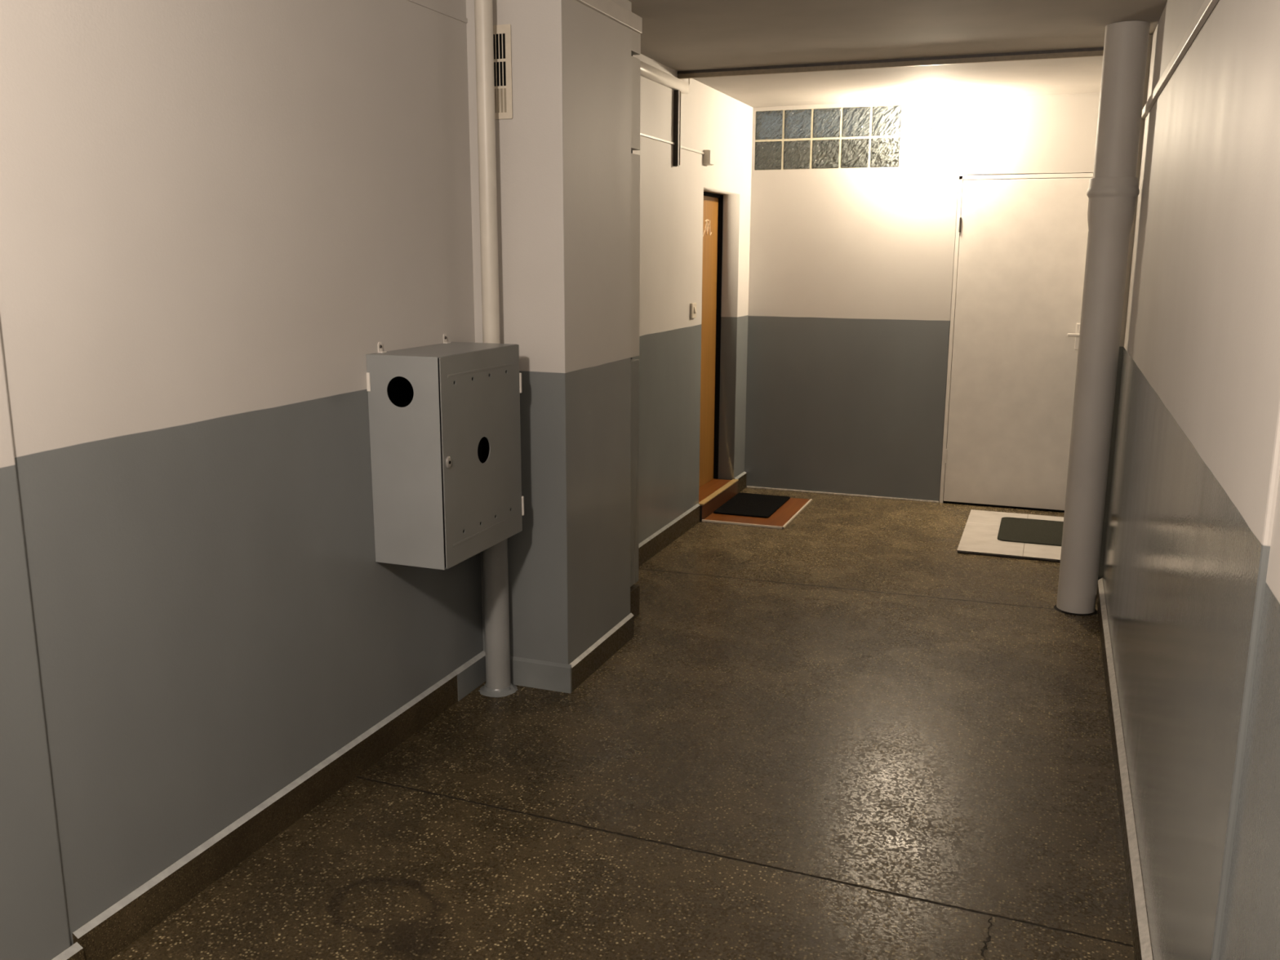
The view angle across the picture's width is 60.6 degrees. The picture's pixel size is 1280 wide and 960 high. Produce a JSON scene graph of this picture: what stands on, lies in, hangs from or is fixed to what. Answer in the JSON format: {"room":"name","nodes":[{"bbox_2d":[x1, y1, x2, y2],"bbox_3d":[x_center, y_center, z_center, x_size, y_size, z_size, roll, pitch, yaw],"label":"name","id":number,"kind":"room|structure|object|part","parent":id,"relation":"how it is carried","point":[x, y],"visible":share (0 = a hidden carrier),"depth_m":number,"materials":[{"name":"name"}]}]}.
{"room":"apartment building corridor","nodes":[
{"label":"apartment building corridor","id":0,"kind":"room"},
{"bbox_2d":[0,0,752,959],"bbox_3d":[-1.021,-0.304,3.091,0.210,2.533,9.466,5,12,20],"label":"wall","id":1,"kind":"structure","parent":0,"point":[213,213],"depth_m":2.76,"materials":[{"name":"paint"}]},
{"bbox_2d":[51,650,485,959],"bbox_3d":[-1.586,1.245,1.570,0.028,0.114,5.694,5,12,20],"label":"baseboard","id":2,"kind":"structure","parent":1,"relation":"attached to","point":[111,931],"depth_m":2.98,"materials":[{"name":"stone"}]},
{"bbox_2d":[407,0,467,23],"bbox_3d":[-0.923,-1.379,2.843,0.008,0.016,1.905,5,12,20],"label":"cable capping","id":3,"kind":"object","parent":1,"relation":"attached to","point":[421,2],"visible":1,"depth_m":3.55,"materials":[{"name":"paint"}]},
{"bbox_2d":[365,333,524,569],"bbox_3d":[-0.616,-0.117,3.574,0.262,0.684,0.534,5,12,20],"label":"electrical box","id":4,"kind":"object","parent":1,"relation":"attached to","point":[444,419],"visible":1,"depth_m":3.39,"materials":[{"name":"grey metal"}]},
{"bbox_3d":[-0.503,-0.092,3.532,0.004,0.649,0.513,5,12,20],"label":"cabinet door","id":5,"kind":"part","parent":4,"relation":"part of","materials":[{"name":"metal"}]},
{"bbox_2d":[640,133,674,144],"bbox_3d":[-0.040,-1.650,5.184,0.007,0.012,1.242,5,12,20],"label":"cable","id":6,"kind":"object","parent":1,"relation":"attached to","point":[641,134],"visible":0.44,"depth_m":5.50,"materials":[{"name":"white paint"}]},
{"bbox_2d":[640,61,690,93],"bbox_3d":[0.010,-1.978,5.202,0.038,0.096,1.432,5,12,20],"label":"cable trunking","id":7,"kind":"object","parent":1,"relation":"attached to","point":[649,72],"visible":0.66,"depth_m":5.47,"materials":[{"name":"white paint"}]},
{"bbox_2d":[638,503,700,567],"bbox_3d":[0.050,0.363,5.854,0.016,0.114,1.753,5,12,20],"label":"baseboard","id":8,"kind":"structure","parent":1,"relation":"attached to","point":[664,536],"depth_m":6.11,"materials":[{"name":"stone"}]},
{"bbox_2d":[673,89,681,166],"bbox_3d":[0.196,-1.847,5.758,0.026,0.382,0.050,5,12,20],"label":"wall rail","id":9,"kind":"object","parent":1,"relation":"attached to","point":[677,93],"visible":1,"depth_m":5.74,"materials":[{"name":"metal"}]},
{"bbox_2d":[680,146,704,154],"bbox_3d":[0.286,-1.819,6.036,0.007,0.012,0.453,5,12,20],"label":"cable","id":10,"kind":"object","parent":1,"relation":"attached to","point":[682,147],"visible":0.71,"depth_m":6.04,"materials":[{"name":"white paint"}]},
{"bbox_2d":[689,302,697,318],"bbox_3d":[0.309,-0.969,6.260,0.024,0.084,0.080,5,12,20],"label":"light switch","id":11,"kind":"object","parent":1,"relation":"attached to","point":[693,312],"visible":1,"depth_m":6.24,"materials":[{"name":"beige plastic"}]},
{"bbox_2d":[703,149,714,165],"bbox_3d":[0.395,-1.849,6.281,0.042,0.080,0.085,5,12,20],"label":"junction box","id":12,"kind":"object","parent":1,"relation":"attached to","point":[708,156],"visible":1,"depth_m":6.25,"materials":[{"name":"beige plastic"}]},
{"bbox_3d":[0.412,-1.848,6.275,0.006,0.076,0.081,5,12,20],"label":"box lid","id":13,"kind":"part","parent":12,"relation":"part of","materials":[{"name":"white paint"}]},
{"bbox_2d":[698,191,738,521],"bbox_3d":[0.425,-0.795,6.871,0.216,1.970,0.810,5,12,20],"label":"door","id":14,"kind":"structure","parent":1,"relation":"in","point":[713,492],"depth_m":7.11,"materials":[{"name":"orange wood"}]},
{"bbox_3d":[0.361,-0.852,6.889,0.075,1.867,0.778,5,12,20],"label":"frame","id":15,"kind":"part","parent":14,"relation":"part of","materials":[{"name":"wood"}]},
{"bbox_2d":[733,471,746,493],"bbox_3d":[0.690,0.020,7.522,0.016,0.114,0.258,5,12,20],"label":"baseboard","id":16,"kind":"structure","parent":1,"relation":"attached to","point":[742,477],"depth_m":7.53,"materials":[{"name":"stone"}]},
{"bbox_2d":[466,0,631,664],"bbox_3d":[-0.324,-0.526,4.178,0.374,2.533,0.644,5,12,20],"label":"wall pillar","id":17,"kind":"structure","parent":0,"point":[563,156],"depth_m":3.93,"materials":[{"name":"paint"}]},
{"bbox_2d":[493,23,512,119],"bbox_3d":[-0.493,-1.381,3.712,0.130,0.302,0.006,5,12,20],"label":"vent grille","id":18,"kind":"object","parent":17,"relation":"attached to","point":[501,33],"visible":0.52,"depth_m":3.70,"materials":[{"name":"beige plastic"}]},
{"bbox_2d":[494,88,506,112],"bbox_3d":[-0.494,-1.292,3.732,0.102,0.088,0.005,5,12,20],"label":"shutter","id":19,"kind":"object","parent":18,"relation":"hanging from","point":[500,94],"depth_m":3.72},
{"bbox_2d":[510,656,571,693],"bbox_3d":[-0.417,0.725,4.114,0.344,0.108,0.012,5,12,20],"label":"baseboard","id":20,"kind":"structure","parent":17,"relation":"attached to","point":[530,673],"depth_m":4.09,"materials":[{"name":"grey paint"}]},
{"bbox_2d":[568,613,634,692],"bbox_3d":[-0.146,0.676,4.360,0.014,0.105,0.648,5,12,20],"label":"baseboard","id":21,"kind":"structure","parent":17,"relation":"attached to","point":[585,664],"depth_m":4.33,"materials":[{"name":"stone"}]},
{"bbox_2d":[576,0,642,33],"bbox_3d":[-0.257,-1.698,3.945,0.291,0.057,0.734,5,12,20],"label":"cable trunking","id":22,"kind":"object","parent":17,"relation":"attached to","point":[613,11],"visible":1,"depth_m":3.99,"materials":[{"name":"white paint"}]},
{"bbox_2d":[110,487,1134,959],"bbox_3d":[0.121,1.071,2.964,2.650,0.100,9.716,5,12,20],"label":"floor","id":23,"kind":"structure","parent":0,"point":[842,731],"depth_m":3.31,"materials":[{"name":"stone"}]},
{"bbox_2d":[474,0,517,697],"bbox_3d":[-0.527,-0.455,3.833,0.142,2.532,0.134,5,12,20],"label":"riser pipe","id":24,"kind":"object","parent":23,"relation":"on","point":[498,683],"visible":0.59,"depth_m":3.76,"materials":[{"name":"grey metal"}]},
{"bbox_2d":[630,30,640,618],"bbox_3d":[-0.181,-0.616,4.612,0.288,2.531,0.282,5,12,20],"label":"shaft cover","id":25,"kind":"object","parent":23,"relation":"on","point":[636,37],"visible":0.12,"depth_m":4.64,"materials":[{"name":"paint"}]},
{"bbox_3d":[-0.186,-0.018,4.736,0.284,0.992,0.279,5,12,20],"label":"panel","id":26,"kind":"part","parent":25,"relation":"part of","materials":[{"name":"paint"}]},
{"bbox_3d":[-0.182,-0.926,4.548,0.284,0.830,0.279,5,12,20],"label":"panel","id":27,"kind":"part","parent":25,"relation":"part of","materials":[{"name":"paint"}]},
{"bbox_3d":[-0.180,-1.525,4.423,0.284,0.354,0.279,5,12,20],"label":"panel","id":28,"kind":"part","parent":25,"relation":"part of","materials":[{"name":"paint"}]},
{"bbox_3d":[-0.179,-1.786,4.369,0.284,0.139,0.279,5,12,20],"label":"panel","id":29,"kind":"part","parent":25,"relation":"part of","materials":[{"name":"paint"}]},
{"bbox_2d":[702,497,812,528],"bbox_3d":[0.757,0.189,6.949,0.508,0.013,0.819,5,12,20],"label":"board","id":30,"kind":"object","parent":23,"relation":"on","point":[791,508],"visible":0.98,"depth_m":6.72,"materials":[{"name":"brown wood"}]},
{"bbox_2d":[713,492,790,518],"bbox_3d":[0.727,0.160,7.050,0.352,0.010,0.610,5,12,20],"label":"doormat","id":31,"kind":"object","parent":30,"relation":"on","point":[747,504],"visible":1,"depth_m":7.00,"materials":[{"name":"black rubber"}]},
{"bbox_2d":[956,509,1063,562],"bbox_3d":[2.228,0.318,6.350,0.667,0.016,1.036,5,12,20],"label":"tiles","id":32,"kind":"object","parent":23,"relation":"on","point":[980,535],"visible":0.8,"depth_m":6.15,"materials":[{"name":"white tile"}]},
{"bbox_2d":[997,516,1063,546],"bbox_3d":[2.316,0.299,6.386,0.417,0.007,0.590,5,12,20],"label":"doormat","id":33,"kind":"object","parent":32,"relation":"on","point":[1037,531],"visible":0.7,"depth_m":6.37,"materials":[{"name":"grey fabric"}]},
{"bbox_2d":[1053,21,1150,616],"bbox_3d":[2.014,-0.643,4.788,0.207,2.532,0.207,-11,16,-42],"label":"drain pipe","id":34,"kind":"object","parent":23,"relation":"on","point":[1113,192],"visible":1,"depth_m":4.70,"materials":[{"name":"beige paint"}]},
{"bbox_2d":[1086,177,1139,233],"bbox_3d":[2.016,-1.171,4.679,0.207,0.229,0.207,5,12,20],"label":"joint","id":35,"kind":"object","parent":34,"relation":"attached to","point":[1112,201],"depth_m":4.61,"materials":[{"name":"beige paint"}]},
{"bbox_2d":[628,0,1167,107],"bbox_3d":[0.131,-1.507,2.430,2.650,0.100,9.716,5,12,20],"label":"ceiling","id":36,"kind":"structure","parent":0,"point":[679,35],"depth_m":4.92,"materials":[{"name":"paint"}]},
{"bbox_2d":[677,47,1103,79],"bbox_3d":[1.242,-2.041,5.362,2.225,0.036,0.028,5,12,20],"label":"ceiling beam","id":37,"kind":"structure","parent":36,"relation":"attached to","point":[1094,51],"depth_m":5.34,"materials":[{"name":"paint"}]},
{"bbox_2d":[744,92,1099,502],"bbox_3d":[1.854,-1.115,7.060,2.545,2.533,0.140,5,12,20],"label":"wall","id":38,"kind":"structure","parent":0,"point":[851,269],"depth_m":7.14,"materials":[{"name":"paint"}]},
{"bbox_2d":[754,105,902,170],"bbox_3d":[1.220,-2.189,7.095,1.037,0.444,0.156,5,12,20],"label":"window","id":39,"kind":"structure","parent":38,"relation":"in","point":[864,136],"depth_m":7.01,"materials":[{"name":"clear glass"}]},
{"bbox_2d":[746,485,938,502],"bbox_3d":[1.355,0.096,7.420,1.303,0.011,0.008,5,12,20],"label":"trim","id":40,"kind":"structure","parent":38,"relation":"attached to","point":[841,494],"depth_m":7.41,"materials":[{"name":"grey paint"}]},
{"bbox_2d":[939,173,1093,512],"bbox_3d":[2.362,-0.842,6.867,0.816,2.079,0.160,5,12,20],"label":"door","id":41,"kind":"structure","parent":38,"relation":"in","point":[1021,240],"depth_m":6.84,"materials":[{"name":"white paint"}]},
{"bbox_3d":[2.650,-0.886,6.684,0.077,0.018,0.044,5,12,20],"label":"handle","id":42,"kind":"part","parent":41,"relation":"part of","materials":[{"name":"white paint"}]},
{"bbox_3d":[2.685,-0.877,6.699,0.038,0.160,0.007,5,12,20],"label":"handle plate","id":43,"kind":"part","parent":41,"relation":"part of","materials":[{"name":"white paint"}]},
{"bbox_2d":[1097,0,1279,959],"bbox_3d":[1.258,-0.122,2.255,0.222,2.533,9.466,5,12,20],"label":"wall","id":44,"kind":"structure","parent":0,"point":[1196,464],"depth_m":2.20,"materials":[{"name":"paint"}]},
{"bbox_2d":[1096,577,1153,959],"bbox_3d":[1.536,0.861,3.514,0.020,0.100,3.700,5,12,20],"label":"baseboard","id":45,"kind":"structure","parent":44,"relation":"attached to","point":[1142,946],"depth_m":3.11,"materials":[{"name":"stone"}]},
{"bbox_2d":[1141,0,1218,119],"bbox_3d":[1.549,-1.248,3.086,0.016,0.036,3.719,5,12,20],"label":"conduit","id":46,"kind":"object","parent":44,"relation":"attached to","point":[1207,6],"visible":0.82,"depth_m":3.23,"materials":[{"name":"white paint"}]}
]}

